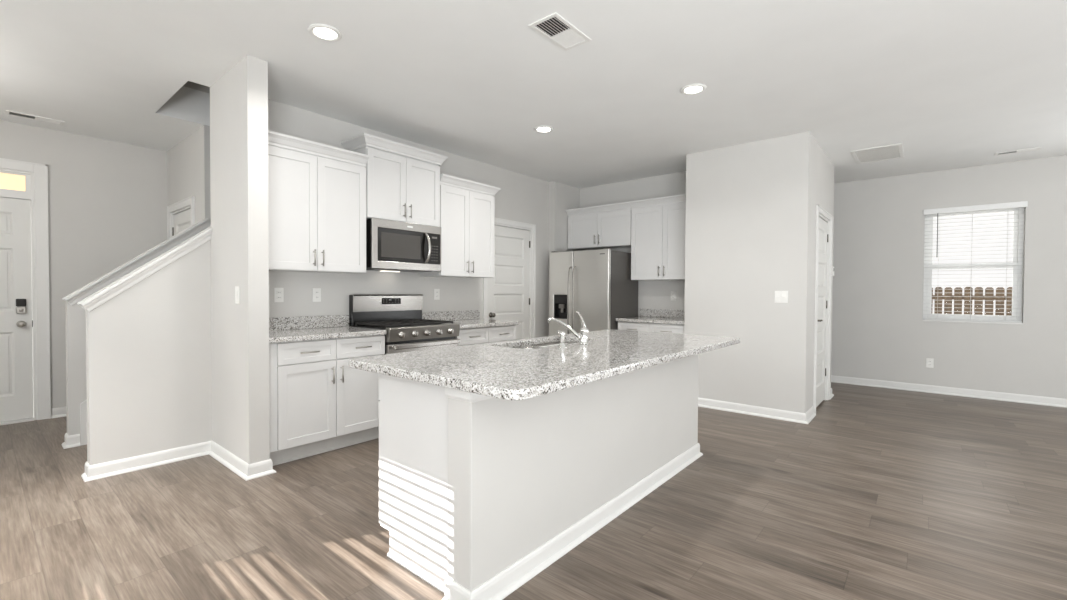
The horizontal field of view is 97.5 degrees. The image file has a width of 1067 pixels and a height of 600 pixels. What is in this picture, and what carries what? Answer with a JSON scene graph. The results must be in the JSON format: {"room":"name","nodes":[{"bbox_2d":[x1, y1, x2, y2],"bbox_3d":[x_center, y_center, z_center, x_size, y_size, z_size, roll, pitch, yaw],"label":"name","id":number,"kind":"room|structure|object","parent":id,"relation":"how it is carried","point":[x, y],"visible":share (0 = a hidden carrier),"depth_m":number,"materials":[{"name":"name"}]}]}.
{"room":"open-plan kitchen","nodes":[
{"label":"open-plan kitchen","id":0,"kind":"room"},
{"bbox_2d":[0,120,167,407],"bbox_3d":[-5.008,-0.244,4.147,0.150,2.764,2.823,1,1,40],"label":"wall","id":1,"kind":"structure","parent":0,"point":[108,200],"depth_m":4.67,"materials":[{"name":"paint"}]},
{"bbox_2d":[0,173,24,190],"bbox_3d":[-5.010,-1.083,4.070,0.010,0.145,0.800,1,1,40],"label":"window","id":2,"kind":"structure","parent":1,"relation":"in","point":[7,181],"depth_m":4.31,"materials":[{"name":"yellow glass"}]},
{"bbox_2d":[0,197,33,421],"bbox_3d":[-4.989,0.093,4.072,0.117,2.046,0.870,1,1,40],"label":"door","id":3,"kind":"structure","parent":1,"relation":"in","point":[16,322],"depth_m":4.33,"materials":[{"name":"white paint"}]},
{"bbox_2d":[0,158,50,424],"bbox_3d":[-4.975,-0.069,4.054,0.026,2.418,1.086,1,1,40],"label":"trim","id":4,"kind":"structure","parent":1,"relation":"attached to","point":[40,171],"depth_m":4.43,"materials":[{"name":"white paint"}]},
{"bbox_2d":[51,407,66,417],"bbox_3d":[-4.322,1.084,4.834,0.060,0.092,0.915,1,1,40],"label":"baseboard","id":5,"kind":"structure","parent":1,"relation":"attached to","point":[60,411],"depth_m":4.53,"materials":[{"name":"white paint"}]},
{"bbox_2d":[65,125,210,443],"bbox_3d":[-2.220,-0.251,5.421,0.115,2.764,4.542,1,1,40],"label":"wall","id":6,"kind":"structure","parent":0,"point":[75,315],"depth_m":3.71,"materials":[{"name":"paint"}]},
{"bbox_2d":[62,433,80,448],"bbox_3d":[-3.664,1.107,3.708,0.145,0.092,0.094,1,1,40],"label":"baseboard","id":7,"kind":"structure","parent":6,"relation":"attached to","point":[71,441],"depth_m":3.68,"materials":[{"name":"white paint"}]},
{"bbox_2d":[62,218,210,305],"bbox_3d":[-3.372,-0.358,4.045,0.187,0.796,0.989,1,1,40],"label":"trim","id":8,"kind":"structure","parent":6,"relation":"attached to","point":[99,283],"depth_m":3.95,"materials":[{"name":"white paint"}]},
{"bbox_2d":[86,239,211,464],"bbox_3d":[-2.667,0.272,3.375,0.115,1.784,0.804,1,1,40],"label":"wall","id":9,"kind":"structure","parent":0,"point":[149,362],"depth_m":3.29,"materials":[{"name":"paint"}]},
{"bbox_2d":[77,226,211,311],"bbox_3d":[-2.669,-0.277,3.360,0.187,0.699,0.865,1,1,40],"label":"trim","id":10,"kind":"structure","parent":9,"relation":"attached to","point":[103,295],"depth_m":3.23,"materials":[{"name":"white paint"}]},
{"bbox_2d":[167,128,200,222],"bbox_3d":[-3.610,-0.249,4.892,1.335,2.764,0.115,1,1,40],"label":"wall","id":11,"kind":"structure","parent":0,"point":[183,159],"depth_m":4.70,"materials":[{"name":"paint"}]},
{"bbox_2d":[167,196,194,238],"bbox_3d":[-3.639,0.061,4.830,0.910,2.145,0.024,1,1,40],"label":"trim","id":12,"kind":"structure","parent":11,"relation":"attached to","point":[190,201],"depth_m":4.78,"materials":[{"name":"white paint"}]},
{"bbox_2d":[172,209,190,235],"bbox_3d":[-3.642,0.102,4.841,0.735,2.024,0.111,1,1,40],"label":"door","id":13,"kind":"structure","parent":11,"relation":"in","point":[181,220],"depth_m":4.89,"materials":[{"name":"white paint"}]},
{"bbox_2d":[210,55,269,463],"bbox_3d":[-2.112,-0.215,3.347,0.756,2.764,0.124,1,1,40],"label":"wall","id":14,"kind":"structure","parent":0,"point":[239,204],"depth_m":3.15,"materials":[{"name":"paint"}]},
{"bbox_2d":[81,441,275,481],"bbox_3d":[-2.375,1.121,3.294,1.248,0.092,0.548,0,1,-2],"label":"baseboard","id":15,"kind":"structure","parent":14,"relation":"attached to","point":[246,471],"depth_m":3.21,"materials":[{"name":"white paint"}]},
{"bbox_2d":[235,286,239,303],"bbox_3d":[-2.014,-0.034,3.178,0.072,0.117,0.010,1,1,40],"label":"light switch","id":16,"kind":"object","parent":14,"relation":"attached to","point":[237,288],"visible":1,"depth_m":3.17,"materials":[{"name":"white plastic"}]},
{"bbox_2d":[183,81,548,343],"bbox_3d":[-1.596,-1.514,5.281,1.183,5.300,4.246,1,1,40],"label":"wall","id":17,"kind":"structure","parent":0,"point":[521,198],"depth_m":4.81,"materials":[{"name":"paint"}]},
{"bbox_2d":[274,288,283,301],"bbox_3d":[-2.076,-0.041,3.816,0.009,0.117,0.072,1,1,40],"label":"electrical outlet","id":18,"kind":"object","parent":17,"relation":"attached to","point":[278,292],"visible":1,"depth_m":3.81,"materials":[{"name":"white plastic"}]},
{"bbox_2d":[269,315,348,330],"bbox_3d":[-1.980,0.192,3.923,0.020,0.104,0.913,1,1,40],"label":"backsplash","id":19,"kind":"structure","parent":17,"relation":"attached to","point":[304,322],"depth_m":3.98,"materials":[{"name":"stone"}]},
{"bbox_2d":[313,288,320,301],"bbox_3d":[-1.876,-0.044,4.053,0.009,0.117,0.072,1,1,40],"label":"electrical outlet","id":20,"kind":"object","parent":17,"relation":"attached to","point":[316,291],"visible":1,"depth_m":4.05,"materials":[{"name":"white plastic"}]},
{"bbox_2d":[268,130,368,273],"bbox_3d":[-1.834,-0.733,3.794,0.382,1.004,0.872,1,1,40],"label":"upper cabinet","id":21,"kind":"object","parent":17,"relation":"attached to","point":[317,191],"visible":0.8,"depth_m":3.69,"materials":[{"name":"white paint"}]},
{"bbox_2d":[341,133,447,226],"bbox_3d":[-1.291,-1.070,4.426,0.393,0.699,0.904,1,1,40],"label":"upper cabinet","id":22,"kind":"object","parent":17,"relation":"attached to","point":[403,180],"visible":0.85,"depth_m":4.28,"materials":[{"name":"white paint"}]},
{"bbox_2d":[366,218,440,271],"bbox_3d":[-1.270,-0.493,4.416,0.450,0.441,0.752,1,1,40],"label":"microwave","id":23,"kind":"object","parent":22,"relation":"attached to","point":[391,246],"visible":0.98,"depth_m":4.26,"materials":[{"name":"silver metal"}]},
{"bbox_2d":[434,289,439,299],"bbox_3d":[-1.041,-0.062,5.049,0.009,0.117,0.072,1,1,40],"label":"electrical outlet","id":24,"kind":"object","parent":17,"relation":"attached to","point":[436,291],"visible":1,"depth_m":5.05,"materials":[{"name":"white plastic"}]},
{"bbox_2d":[422,310,479,320],"bbox_3d":[-0.915,0.175,5.192,0.020,0.104,0.852,1,1,40],"label":"backsplash","id":25,"kind":"structure","parent":17,"relation":"attached to","point":[470,314],"depth_m":5.19,"materials":[{"name":"stone"}]},
{"bbox_2d":[419,174,500,277],"bbox_3d":[-0.777,-0.750,5.055,0.382,1.004,0.818,1,1,40],"label":"upper cabinet","id":26,"kind":"object","parent":17,"relation":"attached to","point":[467,207],"visible":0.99,"depth_m":4.90,"materials":[{"name":"white paint"}]},
{"bbox_2d":[487,225,529,346],"bbox_3d":[-0.293,0.098,5.944,0.111,2.028,0.798,1,1,40],"label":"door","id":27,"kind":"structure","parent":17,"relation":"in","point":[508,291],"depth_m":5.98,"materials":[{"name":"white paint"}]},
{"bbox_2d":[483,218,535,345],"bbox_3d":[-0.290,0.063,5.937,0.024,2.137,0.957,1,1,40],"label":"trim","id":28,"kind":"structure","parent":17,"relation":"attached to","point":[497,220],"depth_m":6.25,"materials":[{"name":"white paint"}]},
{"bbox_2d":[0,0,1066,188],"bbox_3d":[1.847,-1.712,2.520,12.700,0.300,9.409,1,1,40],"label":"ceiling","id":29,"kind":"structure","parent":0,"point":[957,83],"depth_m":3.26,"materials":[{"name":"paint"}]},
{"bbox_2d":[5,110,64,125],"bbox_3d":[-4.427,-1.619,4.162,0.140,0.008,0.360,1,1,40],"label":"ceiling vent","id":30,"kind":"object","parent":29,"relation":"in","point":[7,112],"visible":1,"depth_m":4.15,"materials":[{"name":"white plastic"}]},
{"bbox_2d":[308,24,341,41],"bbox_3d":[-1.231,-1.577,2.768,0.185,0.010,0.185,1,1,40],"label":"recessed light","id":31,"kind":"object","parent":29,"relation":"in","point":[324,32],"visible":1,"depth_m":2.76,"materials":[{"name":"white plastic"}]},
{"bbox_2d":[534,126,553,132],"bbox_3d":[0.098,-1.598,4.389,0.185,0.010,0.185,1,1,40],"label":"recessed light","id":32,"kind":"object","parent":29,"relation":"in","point":[541,129],"visible":1,"depth_m":4.38,"materials":[{"name":"white plastic"}]},
{"bbox_2d":[529,12,591,50],"bbox_3d":[0.162,-1.570,2.752,0.195,0.008,0.360,1,1,40],"label":"ceiling vent","id":33,"kind":"object","parent":29,"relation":"in","point":[554,27],"visible":1,"depth_m":2.74,"materials":[{"name":"white plastic"}]},
{"bbox_2d":[680,84,706,94],"bbox_3d":[1.200,-1.577,3.510,0.185,0.010,0.185,1,1,40],"label":"recessed light","id":34,"kind":"object","parent":29,"relation":"in","point":[691,89],"visible":1,"depth_m":3.50,"materials":[{"name":"white plastic"}]},
{"bbox_2d":[851,143,903,163],"bbox_3d":[3.769,-1.592,5.119,0.430,0.010,0.640,1,1,40],"label":"ceiling vent","id":35,"kind":"object","parent":29,"relation":"in","point":[894,151],"visible":1,"depth_m":5.08,"materials":[{"name":"white plastic"}]},
{"bbox_2d":[994,147,1040,155],"bbox_3d":[5.154,-1.583,4.989,0.340,0.008,0.110,1,1,40],"label":"ceiling vent","id":36,"kind":"object","parent":29,"relation":"in","point":[1036,148],"visible":1,"depth_m":4.98,"materials":[{"name":"white plastic"}]},
{"bbox_2d":[0,382,1066,599],"bbox_3d":[1.831,1.262,2.572,12.700,0.120,9.409,1,1,40],"label":"floor","id":37,"kind":"structure","parent":0,"point":[885,493],"depth_m":2.51,"materials":[{"name":"brown wood"}]},
{"bbox_2d":[80,399,86,444],"bbox_3d":[-2.531,0.091,4.295,0.861,2.113,2.277,1,1,40],"label":"staircase","id":38,"kind":"structure","parent":37,"relation":"on","point":[83,406],"depth_m":3.72,"materials":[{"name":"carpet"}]},
{"bbox_2d":[269,335,384,465],"bbox_3d":[-1.745,0.725,3.733,0.641,0.876,0.913,1,1,40],"label":"base cabinet","id":39,"kind":"object","parent":37,"relation":"on","point":[318,403],"visible":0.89,"depth_m":3.50,"materials":[{"name":"white paint"}]},
{"bbox_2d":[269,315,385,342],"bbox_3d":[-1.749,0.215,3.729,0.625,0.142,0.913,1,1,40],"label":"countertop","id":40,"kind":"structure","parent":39,"relation":"on","point":[304,328],"depth_m":3.81,"materials":[{"name":"grey stone"}]},
{"bbox_2d":[349,294,459,353],"bbox_3d":[-1.179,0.553,4.356,0.699,1.204,0.760,1,1,40],"label":"gas range","id":41,"kind":"object","parent":37,"relation":"on","point":[400,315],"visible":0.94,"depth_m":4.30,"materials":[{"name":"silver metal"}]},
{"bbox_2d":[354,323,443,329],"bbox_3d":[-1.188,0.241,4.360,0.520,0.016,0.754,1,1,40],"label":"cooktop","id":42,"kind":"object","parent":41,"relation":"in","point":[384,326],"depth_m":4.14,"materials":[{"name":"black metal"}]},
{"bbox_2d":[456,325,515,345],"bbox_3d":[-0.682,0.708,5.001,0.641,0.876,0.848,1,1,40],"label":"base cabinet","id":43,"kind":"object","parent":37,"relation":"on","point":[468,336],"visible":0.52,"depth_m":4.79,"materials":[{"name":"white paint"}]},
{"bbox_2d":[422,310,518,328],"bbox_3d":[-0.676,0.199,5.009,0.625,0.142,0.878,1,1,40],"label":"countertop","id":44,"kind":"structure","parent":43,"relation":"on","point":[470,318],"depth_m":5.07,"materials":[{"name":"grey stone"}]},
{"bbox_2d":[379,342,702,599],"bbox_3d":[0.241,0.750,2.895,0.757,0.876,2.380,1,1,40],"label":"kitchen island","id":45,"kind":"object","parent":37,"relation":"on","point":[479,495],"visible":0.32,"depth_m":2.10,"materials":[{"name":"paint"}]},
{"bbox_2d":[349,329,739,399],"bbox_3d":[0.306,0.294,2.808,1.100,0.038,2.440,1,1,40],"label":"island countertop","id":46,"kind":"structure","parent":45,"relation":"on","point":[500,370],"depth_m":2.19,"materials":[{"name":"grey stone"}]},
{"bbox_2d":[514,342,574,348],"bbox_3d":[0.092,0.405,3.022,0.354,0.192,0.784,1,1,40],"label":"sink","id":47,"kind":"object","parent":46,"relation":"in","point":[553,343],"visible":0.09,"depth_m":3.21,"materials":[{"name":"metal"}]},
{"bbox_2d":[557,330,566,347],"bbox_3d":[0.166,0.226,2.722,0.060,0.100,0.053,1,1,40],"label":"sprayer","id":48,"kind":"object","parent":46,"relation":"on","point":[562,344],"visible":1,"depth_m":2.71,"materials":[{"name":"silver metal"}]},
{"bbox_2d":[547,311,588,343],"bbox_3d":[0.218,0.167,2.966,0.274,0.210,0.147,1,1,40],"label":"kitchen faucet","id":49,"kind":"object","parent":46,"relation":"on","point":[582,337],"visible":1,"depth_m":2.91,"materials":[{"name":"silver metal"}]},
{"bbox_2d":[549,248,637,342],"bbox_3d":[0.788,0.236,6.273,0.919,1.767,0.839,1,1,40],"label":"refrigerator","id":50,"kind":"object","parent":37,"relation":"on","point":[598,285],"visible":0.66,"depth_m":5.97,"materials":[{"name":"metal"}]},
{"bbox_2d":[618,321,683,333],"bbox_3d":[1.566,0.706,5.777,0.868,0.876,0.665,1,1,40],"label":"base cabinet","id":51,"kind":"object","parent":37,"relation":"on","point":[633,326],"visible":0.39,"depth_m":5.53,"materials":[{"name":"white paint"}]},
{"bbox_2d":[616,309,684,324],"bbox_3d":[1.567,0.197,5.777,0.885,0.142,0.653,1,1,40],"label":"countertop","id":52,"kind":"structure","parent":51,"relation":"on","point":[662,316],"depth_m":5.93,"materials":[{"name":"grey stone"}]},
{"bbox_2d":[549,181,579,265],"bbox_3d":[0.401,-0.263,6.865,0.320,2.764,0.721,1,1,40],"label":"wall","id":53,"kind":"structure","parent":0,"point":[562,197],"depth_m":6.56,"materials":[{"name":"paint"}]},
{"bbox_2d":[580,171,685,316],"bbox_3d":[1.441,-0.249,6.385,1.891,2.764,0.120,1,1,40],"label":"wall","id":54,"kind":"structure","parent":0,"point":[654,294],"depth_m":6.22,"materials":[{"name":"paint"}]},
{"bbox_2d":[566,201,631,250],"bbox_3d":[0.958,-0.998,6.468,1.013,0.558,0.355,1,1,40],"label":"upper cabinet","id":55,"kind":"object","parent":54,"relation":"attached to","point":[597,227],"visible":0.97,"depth_m":6.34,"materials":[{"name":"white paint"}]},
{"bbox_2d":[630,194,685,280],"bbox_3d":[1.677,-0.757,5.867,0.862,1.011,0.355,1,1,40],"label":"upper cabinet","id":56,"kind":"object","parent":54,"relation":"attached to","point":[657,224],"visible":0.82,"depth_m":5.79,"materials":[{"name":"white paint"}]},
{"bbox_2d":[639,309,684,317],"bbox_3d":[1.770,0.175,6.019,0.885,0.104,0.020,1,1,40],"label":"backsplash","id":57,"kind":"structure","parent":54,"relation":"attached to","point":[667,313],"depth_m":6.08,"materials":[{"name":"stone"}]},
{"bbox_2d":[671,291,675,299],"bbox_3d":[1.794,-0.054,6.006,0.072,0.117,0.009,1,1,40],"label":"electrical outlet","id":58,"kind":"object","parent":54,"relation":"attached to","point":[673,293],"visible":1,"depth_m":6.00,"materials":[{"name":"white plastic"}]},
{"bbox_2d":[684,131,811,412],"bbox_3d":[2.176,-0.219,4.864,1.190,2.764,0.115,1,1,40],"label":"wall","id":59,"kind":"structure","parent":0,"point":[748,205],"depth_m":4.75,"materials":[{"name":"paint"}]},
{"bbox_2d":[775,291,787,302],"bbox_3d":[2.422,-0.030,4.577,0.117,0.117,0.010,1,1,40],"label":"light switch","id":60,"kind":"object","parent":59,"relation":"attached to","point":[780,296],"visible":1,"depth_m":4.57,"materials":[{"name":"white plastic"}]},
{"bbox_2d":[698,375,1066,423],"bbox_3d":[3.071,1.181,1.511,9.200,0.092,9.139,1,1,40],"label":"baseboard","id":61,"kind":"structure","parent":59,"relation":"attached to","point":[1030,399],"depth_m":5.32,"materials":[{"name":"white paint"}]},
{"bbox_2d":[807,136,834,410],"bbox_3d":[3.096,-0.218,5.124,0.115,2.764,1.467,1,1,40],"label":"wall","id":62,"kind":"structure","parent":0,"point":[822,168],"depth_m":4.73,"materials":[{"name":"paint"}]},
{"bbox_2d":[816,217,827,406],"bbox_3d":[3.146,0.132,5.108,0.095,2.024,0.735,1,1,40],"label":"door","id":63,"kind":"structure","parent":62,"relation":"in","point":[823,226],"depth_m":5.19,"materials":[{"name":"white paint"}]},
{"bbox_2d":[813,205,832,413],"bbox_3d":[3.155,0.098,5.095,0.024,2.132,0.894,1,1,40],"label":"trim","id":64,"kind":"structure","parent":62,"relation":"attached to","point":[819,209],"depth_m":4.93,"materials":[{"name":"white paint"}]},
{"bbox_2d":[831,155,1066,398],"bbox_3d":[4.825,-0.226,6.084,12.430,2.764,0.150,1,1,40],"label":"wall","id":65,"kind":"structure","parent":0,"point":[880,332],"depth_m":5.84,"materials":[{"name":"paint"}]},
{"bbox_2d":[926,358,933,367],"bbox_3d":[4.972,0.790,5.870,0.072,0.117,0.009,1,1,40],"label":"electrical outlet","id":66,"kind":"object","parent":65,"relation":"attached to","point":[929,361],"visible":1,"depth_m":5.87,"materials":[{"name":"white plastic"}]},
{"bbox_2d":[923,319,1022,323],"bbox_3d":[5.276,0.264,5.655,0.881,0.018,0.087,1,1,40],"label":"trim","id":67,"kind":"structure","parent":65,"relation":"attached to","point":[923,319],"depth_m":5.60,"materials":[{"name":"white paint"}]},
{"bbox_2d":[923,208,1024,320],"bbox_3d":[5.330,-0.432,5.703,0.883,1.385,0.070,1,1,40],"label":"window","id":68,"kind":"structure","parent":65,"relation":"in","point":[1017,291],"depth_m":5.60,"materials":[{"name":"plastic"}]},
{"bbox_2d":[923,201,1027,322],"bbox_3d":[5.271,-0.439,5.632,0.907,1.383,0.080,1,1,40],"label":"window blind","id":69,"kind":"object","parent":68,"relation":"attached to","point":[1011,205],"visible":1,"depth_m":5.61,"materials":[{"name":"plastic"}]},
{"label":"outside","id":70,"kind":"structure","parent":0,"visible":0},
{"bbox_3d":[10.236,1.637,12.247,18.000,0.120,16.111,1,1,40],"label":"ground","id":71,"kind":"structure","parent":70,"visible":0},
{"bbox_2d":[931,287,1011,315],"bbox_3d":[9.229,0.667,9.855,4.300,1.893,0.148,1,1,40],"label":"picket fence","id":72,"kind":"object","parent":71,"relation":"on","point":[1000,296],"visible":0.15,"depth_m":9.77,"materials":[{"name":"brown wood"}]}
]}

